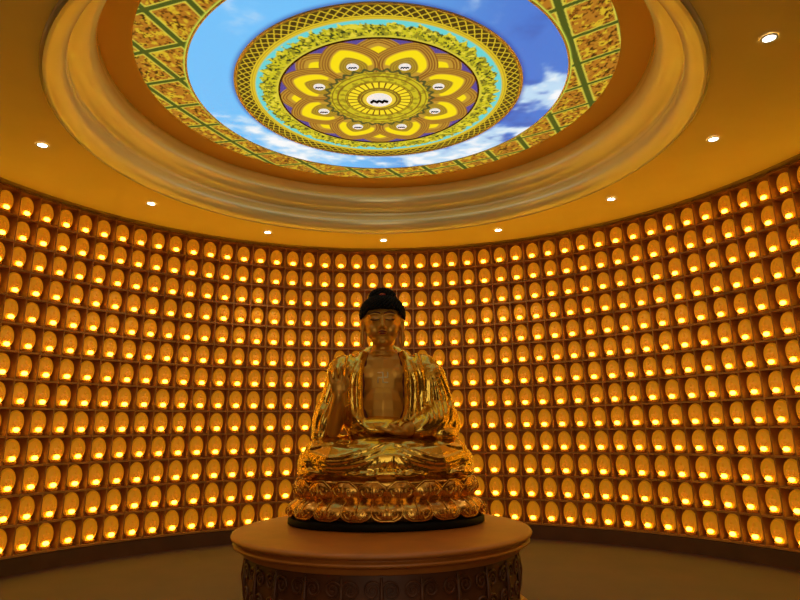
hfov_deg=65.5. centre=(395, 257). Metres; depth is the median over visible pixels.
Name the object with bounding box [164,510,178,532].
lamp
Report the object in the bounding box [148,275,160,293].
figurine
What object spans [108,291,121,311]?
figurine
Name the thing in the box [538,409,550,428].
figurine
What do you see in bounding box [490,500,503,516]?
figurine
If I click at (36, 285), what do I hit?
figurine
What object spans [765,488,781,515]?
figurine
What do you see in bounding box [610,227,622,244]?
lamp
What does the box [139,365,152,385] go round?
figurine
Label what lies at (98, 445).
figurine
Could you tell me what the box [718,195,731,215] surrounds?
figurine
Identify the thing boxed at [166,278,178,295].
figurine
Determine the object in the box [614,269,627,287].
lamp
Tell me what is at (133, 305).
figurine
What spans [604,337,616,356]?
figurine
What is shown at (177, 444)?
figurine
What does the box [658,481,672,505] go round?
lamp
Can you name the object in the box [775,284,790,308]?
lamp
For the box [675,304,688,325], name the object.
figurine
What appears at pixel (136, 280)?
lamp
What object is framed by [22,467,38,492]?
figurine
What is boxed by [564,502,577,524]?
figurine
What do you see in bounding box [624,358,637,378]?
figurine
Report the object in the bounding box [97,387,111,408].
figurine
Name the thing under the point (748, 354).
figurine
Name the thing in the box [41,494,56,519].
figurine
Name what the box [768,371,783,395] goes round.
figurine
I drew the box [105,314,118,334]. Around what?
figurine
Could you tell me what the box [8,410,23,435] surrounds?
figurine
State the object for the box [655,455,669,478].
figurine
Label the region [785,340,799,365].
figurine
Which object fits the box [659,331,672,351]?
figurine
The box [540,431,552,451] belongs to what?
figurine
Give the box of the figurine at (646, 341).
[640,333,653,353]
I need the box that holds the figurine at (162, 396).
[156,389,168,409]
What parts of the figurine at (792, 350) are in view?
lotus seat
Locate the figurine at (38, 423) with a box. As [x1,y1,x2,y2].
[30,411,45,435]
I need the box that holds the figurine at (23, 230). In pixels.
[15,221,29,243]
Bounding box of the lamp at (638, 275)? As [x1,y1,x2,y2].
[632,266,644,284]
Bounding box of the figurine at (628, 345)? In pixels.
[622,335,634,355]
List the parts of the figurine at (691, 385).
lotus seat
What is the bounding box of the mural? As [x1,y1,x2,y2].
[132,0,620,177]
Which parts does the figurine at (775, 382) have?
lotus seat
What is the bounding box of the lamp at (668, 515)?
[661,508,675,532]
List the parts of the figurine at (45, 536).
lotus seat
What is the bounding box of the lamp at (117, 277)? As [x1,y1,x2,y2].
[111,269,123,287]
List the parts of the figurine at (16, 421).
lotus seat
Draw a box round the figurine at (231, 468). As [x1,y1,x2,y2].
[225,458,238,479]
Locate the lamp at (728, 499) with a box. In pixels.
[721,485,736,510]
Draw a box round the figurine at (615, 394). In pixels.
[608,383,621,403]
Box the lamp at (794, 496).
[789,489,799,517]
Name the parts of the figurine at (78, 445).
lotus seat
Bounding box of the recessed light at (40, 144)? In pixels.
[35,142,48,147]
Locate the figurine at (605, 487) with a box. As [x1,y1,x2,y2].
[599,479,612,501]
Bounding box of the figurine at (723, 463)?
[717,457,731,481]
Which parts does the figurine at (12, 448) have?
lotus seat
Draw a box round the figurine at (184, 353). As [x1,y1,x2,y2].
[178,345,190,363]
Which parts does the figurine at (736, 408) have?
lotus seat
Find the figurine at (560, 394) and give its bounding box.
[554,386,566,405]
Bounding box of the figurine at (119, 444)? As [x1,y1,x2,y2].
[112,437,125,459]
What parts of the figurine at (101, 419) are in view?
lotus seat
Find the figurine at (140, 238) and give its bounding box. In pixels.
[134,229,146,246]
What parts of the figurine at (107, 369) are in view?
lotus seat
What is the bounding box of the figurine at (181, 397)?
[174,389,187,409]
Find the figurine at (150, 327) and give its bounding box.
[143,319,156,338]
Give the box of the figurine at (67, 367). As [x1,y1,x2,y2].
[59,359,73,381]
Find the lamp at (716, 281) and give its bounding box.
[710,273,723,294]
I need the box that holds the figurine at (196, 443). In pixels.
[189,436,202,456]
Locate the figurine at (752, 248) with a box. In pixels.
[745,237,759,259]
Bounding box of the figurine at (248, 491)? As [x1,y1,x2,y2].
[242,481,255,501]
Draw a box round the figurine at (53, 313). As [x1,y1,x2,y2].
[45,306,59,327]
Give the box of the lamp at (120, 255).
[113,247,126,265]
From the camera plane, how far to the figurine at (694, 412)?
6.11 m
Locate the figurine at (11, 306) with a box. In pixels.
[3,298,17,321]
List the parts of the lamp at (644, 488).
lotus seat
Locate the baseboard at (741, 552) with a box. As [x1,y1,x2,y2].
[0,525,799,577]
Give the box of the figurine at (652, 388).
[646,381,659,402]
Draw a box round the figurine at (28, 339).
[20,328,35,351]
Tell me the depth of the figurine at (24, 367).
5.73 m
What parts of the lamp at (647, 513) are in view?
lotus seat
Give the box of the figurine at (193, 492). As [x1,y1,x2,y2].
[186,484,199,505]
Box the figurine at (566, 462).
[560,454,572,475]
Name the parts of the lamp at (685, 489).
lotus seat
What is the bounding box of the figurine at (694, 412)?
[688,403,702,426]
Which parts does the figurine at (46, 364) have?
lotus seat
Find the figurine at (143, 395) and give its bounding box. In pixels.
[136,388,149,409]
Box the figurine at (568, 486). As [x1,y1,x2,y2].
[562,478,574,499]
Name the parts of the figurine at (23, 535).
lotus seat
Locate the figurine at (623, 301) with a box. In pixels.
[617,291,629,309]
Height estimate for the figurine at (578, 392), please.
0.225 m
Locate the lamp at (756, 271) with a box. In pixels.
[750,263,764,285]
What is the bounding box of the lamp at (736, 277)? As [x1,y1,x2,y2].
[730,268,743,290]
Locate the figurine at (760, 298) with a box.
[754,289,769,312]
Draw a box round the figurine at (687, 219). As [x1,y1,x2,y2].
[681,208,693,227]
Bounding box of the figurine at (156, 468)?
[149,461,162,483]
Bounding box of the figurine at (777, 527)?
[770,518,786,546]
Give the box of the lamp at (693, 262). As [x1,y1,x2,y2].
[687,253,700,273]
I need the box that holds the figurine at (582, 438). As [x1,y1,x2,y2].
[576,431,589,451]
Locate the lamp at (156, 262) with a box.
[150,254,162,271]
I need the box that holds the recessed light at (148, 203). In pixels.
[146,202,155,205]
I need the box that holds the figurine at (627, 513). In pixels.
[621,505,635,528]
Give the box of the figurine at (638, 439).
[632,430,646,452]
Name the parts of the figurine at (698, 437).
lotus seat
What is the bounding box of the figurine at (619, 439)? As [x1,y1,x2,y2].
[613,430,626,451]
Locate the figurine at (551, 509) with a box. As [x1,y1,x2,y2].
[545,501,558,523]
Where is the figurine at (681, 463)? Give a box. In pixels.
[675,456,689,479]
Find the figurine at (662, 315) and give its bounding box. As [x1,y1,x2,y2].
[656,307,669,327]
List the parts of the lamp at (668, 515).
lotus seat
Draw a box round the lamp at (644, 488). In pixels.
[638,480,652,503]
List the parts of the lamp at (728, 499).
lotus seat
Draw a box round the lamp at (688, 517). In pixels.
[682,510,696,534]
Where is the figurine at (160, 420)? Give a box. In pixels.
[153,412,166,433]
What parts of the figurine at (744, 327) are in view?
lotus seat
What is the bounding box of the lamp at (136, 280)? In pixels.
[129,272,142,290]
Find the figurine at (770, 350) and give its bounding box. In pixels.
[763,343,778,367]
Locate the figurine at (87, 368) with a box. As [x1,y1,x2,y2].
[80,361,93,382]
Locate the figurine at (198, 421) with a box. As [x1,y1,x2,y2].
[191,413,204,433]
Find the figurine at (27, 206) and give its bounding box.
[19,197,33,218]
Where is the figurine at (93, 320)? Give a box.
[86,312,99,332]
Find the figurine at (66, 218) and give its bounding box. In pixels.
[59,210,72,229]
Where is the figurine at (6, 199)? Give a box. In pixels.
[0,190,13,211]
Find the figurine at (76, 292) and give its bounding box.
[69,285,82,305]
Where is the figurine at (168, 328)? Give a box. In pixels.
[162,321,174,339]
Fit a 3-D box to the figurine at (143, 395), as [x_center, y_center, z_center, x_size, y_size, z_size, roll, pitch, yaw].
[-2.688,1.506,6.631,0.152,0.225,0.108,13,-21,-41]
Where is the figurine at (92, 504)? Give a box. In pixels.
[85,490,99,514]
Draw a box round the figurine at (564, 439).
[558,431,570,451]
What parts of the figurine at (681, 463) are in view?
lotus seat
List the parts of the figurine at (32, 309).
lotus seat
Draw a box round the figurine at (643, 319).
[637,310,650,330]
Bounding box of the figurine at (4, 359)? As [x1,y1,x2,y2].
[0,353,9,377]
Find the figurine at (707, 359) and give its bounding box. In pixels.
[701,351,715,373]
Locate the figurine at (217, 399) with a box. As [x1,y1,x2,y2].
[211,390,223,409]
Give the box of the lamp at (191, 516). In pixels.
[184,508,197,530]
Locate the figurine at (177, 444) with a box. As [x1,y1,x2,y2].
[170,436,183,457]
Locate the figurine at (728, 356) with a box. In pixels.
[721,348,736,371]
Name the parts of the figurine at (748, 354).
lotus seat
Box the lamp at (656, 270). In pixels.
[650,262,663,281]
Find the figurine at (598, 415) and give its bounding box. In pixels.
[592,407,605,427]
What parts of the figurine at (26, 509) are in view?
lotus seat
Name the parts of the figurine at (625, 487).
lotus seat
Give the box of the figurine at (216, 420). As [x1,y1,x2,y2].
[209,413,222,432]
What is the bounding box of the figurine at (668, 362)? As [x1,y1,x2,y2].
[662,355,675,376]
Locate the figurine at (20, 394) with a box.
[12,382,27,406]
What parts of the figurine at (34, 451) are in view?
lotus seat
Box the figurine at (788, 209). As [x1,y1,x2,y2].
[781,198,796,221]
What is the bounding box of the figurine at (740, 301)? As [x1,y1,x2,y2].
[734,293,748,315]
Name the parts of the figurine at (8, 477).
lotus seat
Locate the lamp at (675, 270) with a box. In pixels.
[668,258,681,277]
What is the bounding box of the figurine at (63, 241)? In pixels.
[56,233,69,253]
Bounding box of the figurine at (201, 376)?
[194,368,207,386]
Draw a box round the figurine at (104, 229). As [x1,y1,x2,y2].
[97,220,110,239]
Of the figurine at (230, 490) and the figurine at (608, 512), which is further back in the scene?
the figurine at (230, 490)
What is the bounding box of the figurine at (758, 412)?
[751,400,766,425]
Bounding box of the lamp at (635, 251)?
[630,244,642,262]
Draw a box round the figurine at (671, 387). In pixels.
[665,379,679,401]
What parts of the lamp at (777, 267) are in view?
lotus seat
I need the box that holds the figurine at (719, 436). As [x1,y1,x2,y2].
[713,429,727,453]
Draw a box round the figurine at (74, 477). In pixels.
[67,465,81,489]
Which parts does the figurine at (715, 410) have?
lotus seat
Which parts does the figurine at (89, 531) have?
lotus seat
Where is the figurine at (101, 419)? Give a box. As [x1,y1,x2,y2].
[94,412,108,434]
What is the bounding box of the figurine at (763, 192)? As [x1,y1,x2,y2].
[757,181,770,202]
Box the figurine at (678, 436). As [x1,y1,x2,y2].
[672,430,685,452]
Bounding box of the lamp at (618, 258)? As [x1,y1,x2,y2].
[612,248,624,265]
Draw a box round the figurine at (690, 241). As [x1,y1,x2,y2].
[684,230,697,250]
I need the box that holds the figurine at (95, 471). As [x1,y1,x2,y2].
[88,464,102,487]
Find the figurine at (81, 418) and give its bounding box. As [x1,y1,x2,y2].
[73,411,87,434]
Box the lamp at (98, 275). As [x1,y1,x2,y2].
[92,265,104,284]
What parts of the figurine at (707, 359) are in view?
lotus seat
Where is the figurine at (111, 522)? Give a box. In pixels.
[103,516,117,540]
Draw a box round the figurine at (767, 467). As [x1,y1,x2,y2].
[760,458,776,484]
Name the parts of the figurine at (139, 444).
lotus seat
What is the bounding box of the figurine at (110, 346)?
[103,338,116,358]
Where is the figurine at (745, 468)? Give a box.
[738,457,753,482]
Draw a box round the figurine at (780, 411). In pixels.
[773,399,789,425]
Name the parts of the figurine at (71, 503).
lotus seat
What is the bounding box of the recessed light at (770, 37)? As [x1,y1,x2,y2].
[760,33,778,43]
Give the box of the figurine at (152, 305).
[145,297,158,315]
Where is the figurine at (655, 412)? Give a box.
[649,405,662,426]
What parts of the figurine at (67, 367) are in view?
lotus seat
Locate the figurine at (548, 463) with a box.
[542,454,554,474]
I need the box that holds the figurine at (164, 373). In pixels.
[158,366,170,385]
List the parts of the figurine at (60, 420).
lotus seat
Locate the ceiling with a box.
[0,0,799,250]
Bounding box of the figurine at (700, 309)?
[694,301,707,322]
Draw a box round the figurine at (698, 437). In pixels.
[692,429,706,453]
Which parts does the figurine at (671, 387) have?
lotus seat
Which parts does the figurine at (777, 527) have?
lotus seat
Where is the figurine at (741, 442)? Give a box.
[734,429,749,453]
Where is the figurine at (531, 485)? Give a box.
[525,477,538,498]
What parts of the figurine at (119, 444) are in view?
lotus seat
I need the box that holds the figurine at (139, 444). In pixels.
[132,437,145,458]
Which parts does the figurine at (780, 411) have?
lotus seat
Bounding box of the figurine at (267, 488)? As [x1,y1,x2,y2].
[260,480,273,500]
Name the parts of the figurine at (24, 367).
lotus seat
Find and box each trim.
[0,154,799,250]
[38,0,710,233]
[97,0,653,187]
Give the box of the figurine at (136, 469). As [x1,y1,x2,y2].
[129,462,143,484]
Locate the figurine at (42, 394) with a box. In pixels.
[34,384,49,407]
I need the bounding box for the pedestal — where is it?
[230,514,531,599]
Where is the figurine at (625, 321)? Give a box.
[619,313,632,332]
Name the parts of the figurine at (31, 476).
lotus seat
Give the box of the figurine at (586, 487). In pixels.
[580,478,593,500]
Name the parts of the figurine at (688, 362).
lotus seat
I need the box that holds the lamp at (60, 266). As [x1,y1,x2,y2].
[52,257,66,277]
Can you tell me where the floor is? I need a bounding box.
[0,538,799,599]
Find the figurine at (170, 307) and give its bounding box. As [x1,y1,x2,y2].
[164,299,176,317]
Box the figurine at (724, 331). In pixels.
[717,322,731,344]
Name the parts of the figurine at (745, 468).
lotus seat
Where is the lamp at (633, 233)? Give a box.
[627,223,639,240]
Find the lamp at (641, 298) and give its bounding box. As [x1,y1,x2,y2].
[635,288,647,307]
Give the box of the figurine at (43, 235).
[36,227,49,248]
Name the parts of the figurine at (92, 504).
lotus seat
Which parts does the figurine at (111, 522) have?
lotus seat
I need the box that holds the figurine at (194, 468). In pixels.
[188,460,201,481]
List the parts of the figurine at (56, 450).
lotus seat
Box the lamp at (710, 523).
[703,512,718,537]
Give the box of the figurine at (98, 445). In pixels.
[91,437,105,460]
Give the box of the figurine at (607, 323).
[601,315,614,334]
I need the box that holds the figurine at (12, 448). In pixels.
[3,439,19,464]
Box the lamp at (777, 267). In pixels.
[770,257,785,280]
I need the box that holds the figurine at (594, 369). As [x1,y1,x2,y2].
[588,361,600,381]
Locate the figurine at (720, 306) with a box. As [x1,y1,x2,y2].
[714,297,727,319]
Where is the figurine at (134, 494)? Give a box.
[127,487,140,510]
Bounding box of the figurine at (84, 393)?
[76,386,90,408]
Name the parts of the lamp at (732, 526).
lotus seat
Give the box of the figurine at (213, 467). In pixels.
[206,459,219,480]
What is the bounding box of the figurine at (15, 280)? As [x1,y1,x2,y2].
[7,272,21,294]
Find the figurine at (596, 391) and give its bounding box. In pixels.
[590,384,603,404]
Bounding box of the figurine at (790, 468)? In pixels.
[783,458,799,485]
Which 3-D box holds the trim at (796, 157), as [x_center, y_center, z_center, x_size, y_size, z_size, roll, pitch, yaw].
[-0.093,-1.100,4.478,7.589,0.012,7.461,0,-16,-1]
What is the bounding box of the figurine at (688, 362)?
[681,353,695,374]
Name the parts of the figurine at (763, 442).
lotus seat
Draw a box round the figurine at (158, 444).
[151,436,164,458]
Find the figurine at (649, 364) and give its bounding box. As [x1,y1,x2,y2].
[643,357,656,377]
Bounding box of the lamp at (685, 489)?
[678,482,693,506]
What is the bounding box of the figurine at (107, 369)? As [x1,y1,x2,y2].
[100,362,113,383]
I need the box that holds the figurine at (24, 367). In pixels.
[16,355,31,378]
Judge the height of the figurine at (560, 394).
0.225 m
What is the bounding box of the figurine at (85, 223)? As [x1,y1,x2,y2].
[78,215,91,234]
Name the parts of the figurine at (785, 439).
lotus seat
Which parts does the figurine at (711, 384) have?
lotus seat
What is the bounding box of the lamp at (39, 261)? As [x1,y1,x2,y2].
[32,252,46,273]
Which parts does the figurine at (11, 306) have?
lotus seat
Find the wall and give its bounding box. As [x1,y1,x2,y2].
[0,159,799,559]
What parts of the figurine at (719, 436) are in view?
lotus seat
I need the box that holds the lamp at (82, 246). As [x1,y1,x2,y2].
[75,238,88,257]
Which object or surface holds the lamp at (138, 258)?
in the wall
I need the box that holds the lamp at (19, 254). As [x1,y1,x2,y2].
[11,247,25,268]
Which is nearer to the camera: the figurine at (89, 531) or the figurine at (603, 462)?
the figurine at (89, 531)
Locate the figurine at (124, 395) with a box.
[117,387,130,408]
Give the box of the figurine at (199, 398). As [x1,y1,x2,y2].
[193,390,205,409]
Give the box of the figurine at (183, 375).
[176,367,189,386]
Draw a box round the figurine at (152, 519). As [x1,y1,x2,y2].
[144,512,158,535]
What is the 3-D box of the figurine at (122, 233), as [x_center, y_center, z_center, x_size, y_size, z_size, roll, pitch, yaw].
[-2.998,-0.255,6.817,0.108,0.225,0.152,-14,-20,39]
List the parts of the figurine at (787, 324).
lotus seat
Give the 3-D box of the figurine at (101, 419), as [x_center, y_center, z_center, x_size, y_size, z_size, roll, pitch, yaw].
[-2.972,1.671,6.278,0.108,0.225,0.152,-14,-20,39]
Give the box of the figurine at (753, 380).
[747,373,761,397]
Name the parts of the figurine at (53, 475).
lotus seat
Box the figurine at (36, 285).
[28,277,42,298]
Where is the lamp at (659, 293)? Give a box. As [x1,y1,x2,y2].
[653,284,666,304]
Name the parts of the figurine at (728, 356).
lotus seat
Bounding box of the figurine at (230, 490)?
[224,482,236,503]
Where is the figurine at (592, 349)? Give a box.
[586,339,598,358]
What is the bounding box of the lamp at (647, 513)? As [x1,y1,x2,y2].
[641,507,655,530]
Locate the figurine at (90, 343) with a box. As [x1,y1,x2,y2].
[83,336,96,357]
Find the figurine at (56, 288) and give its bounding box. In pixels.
[49,281,62,302]
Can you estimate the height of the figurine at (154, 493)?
0.225 m
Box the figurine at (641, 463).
[635,455,649,477]
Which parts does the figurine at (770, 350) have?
lotus seat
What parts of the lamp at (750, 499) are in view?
lotus seat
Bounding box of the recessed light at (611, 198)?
[606,197,615,200]
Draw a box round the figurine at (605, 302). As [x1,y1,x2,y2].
[599,294,611,312]
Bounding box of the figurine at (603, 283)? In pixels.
[597,272,609,290]
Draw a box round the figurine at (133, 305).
[127,294,140,313]
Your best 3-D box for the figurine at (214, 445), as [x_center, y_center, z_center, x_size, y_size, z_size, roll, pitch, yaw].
[-2.022,2.111,6.970,0.152,0.225,0.108,8,-18,-29]
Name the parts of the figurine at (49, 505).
lotus seat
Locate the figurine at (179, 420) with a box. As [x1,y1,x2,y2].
[172,413,185,433]
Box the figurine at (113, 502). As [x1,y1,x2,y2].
[106,489,120,512]
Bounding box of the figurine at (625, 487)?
[618,480,632,502]
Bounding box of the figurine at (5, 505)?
[0,498,10,525]
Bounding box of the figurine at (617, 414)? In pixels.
[611,406,624,427]
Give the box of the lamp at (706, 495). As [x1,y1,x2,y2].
[699,483,714,508]
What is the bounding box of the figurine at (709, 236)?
[703,225,716,245]
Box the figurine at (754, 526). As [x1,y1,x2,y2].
[747,516,763,542]
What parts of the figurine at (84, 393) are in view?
lotus seat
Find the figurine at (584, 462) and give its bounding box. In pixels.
[578,454,591,475]
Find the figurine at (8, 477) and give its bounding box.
[0,468,15,494]
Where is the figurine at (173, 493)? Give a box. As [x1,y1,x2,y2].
[166,485,180,507]
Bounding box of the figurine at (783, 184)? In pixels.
[776,172,790,195]
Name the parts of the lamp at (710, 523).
lotus seat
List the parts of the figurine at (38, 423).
lotus seat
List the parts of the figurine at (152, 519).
lotus seat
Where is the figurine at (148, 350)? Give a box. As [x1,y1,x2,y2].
[141,342,154,361]
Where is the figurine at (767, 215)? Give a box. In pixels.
[761,206,775,228]
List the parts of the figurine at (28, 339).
lotus seat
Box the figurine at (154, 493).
[147,486,160,508]
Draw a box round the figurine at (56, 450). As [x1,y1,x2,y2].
[48,438,63,462]
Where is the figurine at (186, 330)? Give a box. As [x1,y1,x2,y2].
[180,323,192,341]
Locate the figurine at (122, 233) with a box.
[116,225,128,243]
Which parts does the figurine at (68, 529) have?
lotus seat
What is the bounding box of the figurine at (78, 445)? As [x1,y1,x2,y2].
[70,438,84,461]
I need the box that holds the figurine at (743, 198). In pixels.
[737,188,750,209]
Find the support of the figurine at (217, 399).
in the wall
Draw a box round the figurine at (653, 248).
[647,240,660,258]
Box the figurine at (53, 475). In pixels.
[45,466,60,490]
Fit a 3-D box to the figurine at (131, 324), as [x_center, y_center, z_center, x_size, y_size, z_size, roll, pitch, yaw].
[-2.845,0.747,6.694,0.108,0.225,0.152,-15,-21,42]
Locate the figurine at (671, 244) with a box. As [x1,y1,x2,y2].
[665,235,678,254]
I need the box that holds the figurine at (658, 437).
[652,430,665,452]
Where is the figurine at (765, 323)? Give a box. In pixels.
[759,316,774,339]
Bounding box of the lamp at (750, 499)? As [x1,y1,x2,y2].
[743,486,758,512]
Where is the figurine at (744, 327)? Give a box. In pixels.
[738,319,752,342]
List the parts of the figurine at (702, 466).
lotus seat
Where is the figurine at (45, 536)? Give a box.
[37,523,53,549]
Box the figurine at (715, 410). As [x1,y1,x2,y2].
[709,402,723,426]
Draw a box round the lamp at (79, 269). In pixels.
[72,261,85,281]
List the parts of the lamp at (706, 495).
lotus seat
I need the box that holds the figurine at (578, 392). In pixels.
[572,385,584,404]
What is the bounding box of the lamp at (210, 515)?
[203,507,216,529]
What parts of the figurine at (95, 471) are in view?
lotus seat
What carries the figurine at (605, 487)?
in the wall
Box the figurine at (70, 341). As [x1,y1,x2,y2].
[62,334,76,355]
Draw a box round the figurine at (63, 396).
[56,385,70,407]
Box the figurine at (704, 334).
[698,326,711,347]
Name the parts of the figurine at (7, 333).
lotus seat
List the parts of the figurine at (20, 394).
lotus seat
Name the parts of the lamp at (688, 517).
lotus seat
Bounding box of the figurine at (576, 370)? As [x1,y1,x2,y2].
[570,363,582,382]
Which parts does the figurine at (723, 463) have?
lotus seat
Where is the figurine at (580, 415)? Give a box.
[574,408,587,427]
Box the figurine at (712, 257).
[706,249,720,269]
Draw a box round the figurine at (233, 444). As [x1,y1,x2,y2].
[226,435,239,455]
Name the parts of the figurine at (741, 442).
lotus seat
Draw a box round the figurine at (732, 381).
[725,374,740,398]
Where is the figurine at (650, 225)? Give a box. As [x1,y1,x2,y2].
[645,218,657,236]
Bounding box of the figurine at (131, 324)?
[124,317,137,336]
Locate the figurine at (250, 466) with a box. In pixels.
[243,458,256,478]
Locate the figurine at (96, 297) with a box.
[89,288,102,308]
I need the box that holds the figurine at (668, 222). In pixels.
[662,213,675,232]
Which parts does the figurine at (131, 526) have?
lotus seat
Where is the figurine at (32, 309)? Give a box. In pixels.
[24,302,39,324]
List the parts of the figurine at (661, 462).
lotus seat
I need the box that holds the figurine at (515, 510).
[509,500,521,520]
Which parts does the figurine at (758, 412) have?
lotus seat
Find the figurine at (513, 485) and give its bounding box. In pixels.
[507,477,519,497]
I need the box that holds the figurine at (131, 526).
[124,514,138,537]
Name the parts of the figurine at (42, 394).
lotus seat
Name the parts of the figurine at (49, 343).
lotus seat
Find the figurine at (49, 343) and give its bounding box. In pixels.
[41,331,56,353]
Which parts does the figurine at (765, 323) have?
lotus seat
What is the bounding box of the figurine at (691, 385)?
[685,378,699,400]
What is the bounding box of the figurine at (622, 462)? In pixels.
[616,455,629,476]
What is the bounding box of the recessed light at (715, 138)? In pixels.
[707,136,719,141]
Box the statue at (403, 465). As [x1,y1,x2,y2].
[285,287,486,531]
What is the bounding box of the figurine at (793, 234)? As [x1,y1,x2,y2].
[786,224,799,248]
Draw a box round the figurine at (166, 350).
[160,343,172,362]
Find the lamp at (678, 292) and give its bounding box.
[672,281,685,301]
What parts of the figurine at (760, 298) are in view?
lotus seat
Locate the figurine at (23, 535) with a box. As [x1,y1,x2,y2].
[14,526,30,553]
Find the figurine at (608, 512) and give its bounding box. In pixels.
[602,504,615,526]
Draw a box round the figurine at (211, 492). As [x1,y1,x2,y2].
[205,483,218,504]
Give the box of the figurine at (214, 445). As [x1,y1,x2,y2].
[208,436,221,456]
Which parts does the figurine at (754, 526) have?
lotus seat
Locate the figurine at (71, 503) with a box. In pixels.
[63,492,78,517]
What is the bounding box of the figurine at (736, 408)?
[730,401,744,425]
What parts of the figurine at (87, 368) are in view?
lotus seat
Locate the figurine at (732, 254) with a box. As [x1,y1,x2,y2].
[726,243,739,264]
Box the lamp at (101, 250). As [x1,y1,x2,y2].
[94,242,107,261]
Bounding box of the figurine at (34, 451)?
[26,438,41,463]
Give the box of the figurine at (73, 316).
[66,309,79,330]
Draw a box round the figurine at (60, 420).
[52,411,67,434]
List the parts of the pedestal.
edge moulding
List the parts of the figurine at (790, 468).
lotus seat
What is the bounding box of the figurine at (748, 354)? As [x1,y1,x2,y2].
[742,346,757,369]
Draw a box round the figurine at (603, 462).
[597,455,610,476]
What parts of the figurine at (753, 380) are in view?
lotus seat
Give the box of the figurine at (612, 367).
[606,360,619,380]
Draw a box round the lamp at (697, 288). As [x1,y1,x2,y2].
[691,277,704,297]
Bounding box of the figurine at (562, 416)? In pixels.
[556,408,568,428]
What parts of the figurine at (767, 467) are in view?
lotus seat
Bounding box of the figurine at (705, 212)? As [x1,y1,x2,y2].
[699,202,712,221]
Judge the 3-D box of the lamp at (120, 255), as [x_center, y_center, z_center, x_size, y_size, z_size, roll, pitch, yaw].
[-2.995,-0.015,6.750,0.108,0.225,0.152,-14,-20,39]
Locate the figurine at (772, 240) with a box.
[766,231,780,254]
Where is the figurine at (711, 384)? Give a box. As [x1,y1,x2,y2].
[705,376,719,399]
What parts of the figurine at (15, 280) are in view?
lotus seat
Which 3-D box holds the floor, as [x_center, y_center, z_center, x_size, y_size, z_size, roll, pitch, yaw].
[-0.048,2.173,3.495,11.200,0.001,11.200,0,-16,-1]
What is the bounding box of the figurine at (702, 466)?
[695,456,710,480]
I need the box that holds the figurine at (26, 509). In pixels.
[18,496,34,522]
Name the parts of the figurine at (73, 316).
lotus seat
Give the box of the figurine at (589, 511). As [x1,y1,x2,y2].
[582,503,596,525]
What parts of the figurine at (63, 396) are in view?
lotus seat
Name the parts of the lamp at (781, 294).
lotus seat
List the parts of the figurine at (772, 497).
lotus seat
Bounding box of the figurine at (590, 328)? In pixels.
[584,318,596,336]
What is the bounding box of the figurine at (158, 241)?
[152,233,164,250]
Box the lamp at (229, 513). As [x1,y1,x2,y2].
[222,506,235,527]
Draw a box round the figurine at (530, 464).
[524,454,536,474]
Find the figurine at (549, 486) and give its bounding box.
[543,477,556,498]
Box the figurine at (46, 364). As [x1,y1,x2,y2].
[38,357,52,380]
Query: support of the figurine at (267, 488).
in the wall
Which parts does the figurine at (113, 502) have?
lotus seat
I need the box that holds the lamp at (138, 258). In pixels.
[131,250,144,268]
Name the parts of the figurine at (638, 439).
lotus seat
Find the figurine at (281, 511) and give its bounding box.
[278,503,287,516]
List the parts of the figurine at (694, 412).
lotus seat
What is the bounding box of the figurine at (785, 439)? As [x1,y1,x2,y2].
[778,428,794,455]
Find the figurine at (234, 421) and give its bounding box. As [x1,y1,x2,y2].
[228,413,240,432]
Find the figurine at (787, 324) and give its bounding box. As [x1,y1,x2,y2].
[780,312,795,336]
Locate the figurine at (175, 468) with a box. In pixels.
[168,460,182,482]
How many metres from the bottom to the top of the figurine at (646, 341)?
0.225 m
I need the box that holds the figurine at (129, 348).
[122,340,135,360]
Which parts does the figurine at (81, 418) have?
lotus seat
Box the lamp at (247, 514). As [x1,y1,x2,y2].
[241,505,254,525]
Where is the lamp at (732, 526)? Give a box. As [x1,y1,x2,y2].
[725,514,740,539]
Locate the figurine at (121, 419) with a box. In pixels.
[114,412,128,433]
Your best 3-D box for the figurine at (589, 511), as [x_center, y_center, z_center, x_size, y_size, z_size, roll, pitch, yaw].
[2.086,2.753,6.676,0.152,0.225,0.108,-11,-19,32]
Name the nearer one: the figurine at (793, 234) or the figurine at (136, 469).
the figurine at (793, 234)
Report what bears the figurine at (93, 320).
in the wall
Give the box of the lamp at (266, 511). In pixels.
[259,504,272,519]
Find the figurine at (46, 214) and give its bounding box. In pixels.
[39,204,53,224]
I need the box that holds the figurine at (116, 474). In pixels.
[109,463,123,485]
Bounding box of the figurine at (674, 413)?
[668,404,682,426]
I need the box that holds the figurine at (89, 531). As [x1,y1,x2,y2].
[82,518,96,542]
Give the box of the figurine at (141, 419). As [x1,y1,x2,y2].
[134,412,147,433]
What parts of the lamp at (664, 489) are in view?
lotus seat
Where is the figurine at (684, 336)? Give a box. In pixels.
[678,328,691,349]
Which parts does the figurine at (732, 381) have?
lotus seat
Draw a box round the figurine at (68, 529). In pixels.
[60,520,75,546]
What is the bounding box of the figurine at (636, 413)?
[630,406,643,427]
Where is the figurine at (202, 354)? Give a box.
[196,346,208,364]
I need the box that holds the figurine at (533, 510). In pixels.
[527,501,539,522]
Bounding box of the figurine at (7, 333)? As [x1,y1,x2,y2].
[0,325,13,349]
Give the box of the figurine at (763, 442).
[756,429,771,454]
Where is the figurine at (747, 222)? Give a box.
[741,213,755,234]
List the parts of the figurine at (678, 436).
lotus seat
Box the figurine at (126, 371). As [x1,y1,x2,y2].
[119,363,133,384]
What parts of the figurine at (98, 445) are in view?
lotus seat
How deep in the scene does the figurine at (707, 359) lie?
6.09 m
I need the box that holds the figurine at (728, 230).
[722,219,735,240]
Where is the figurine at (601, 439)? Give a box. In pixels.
[595,431,607,451]
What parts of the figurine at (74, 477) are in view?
lotus seat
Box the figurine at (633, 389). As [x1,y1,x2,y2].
[627,382,640,402]

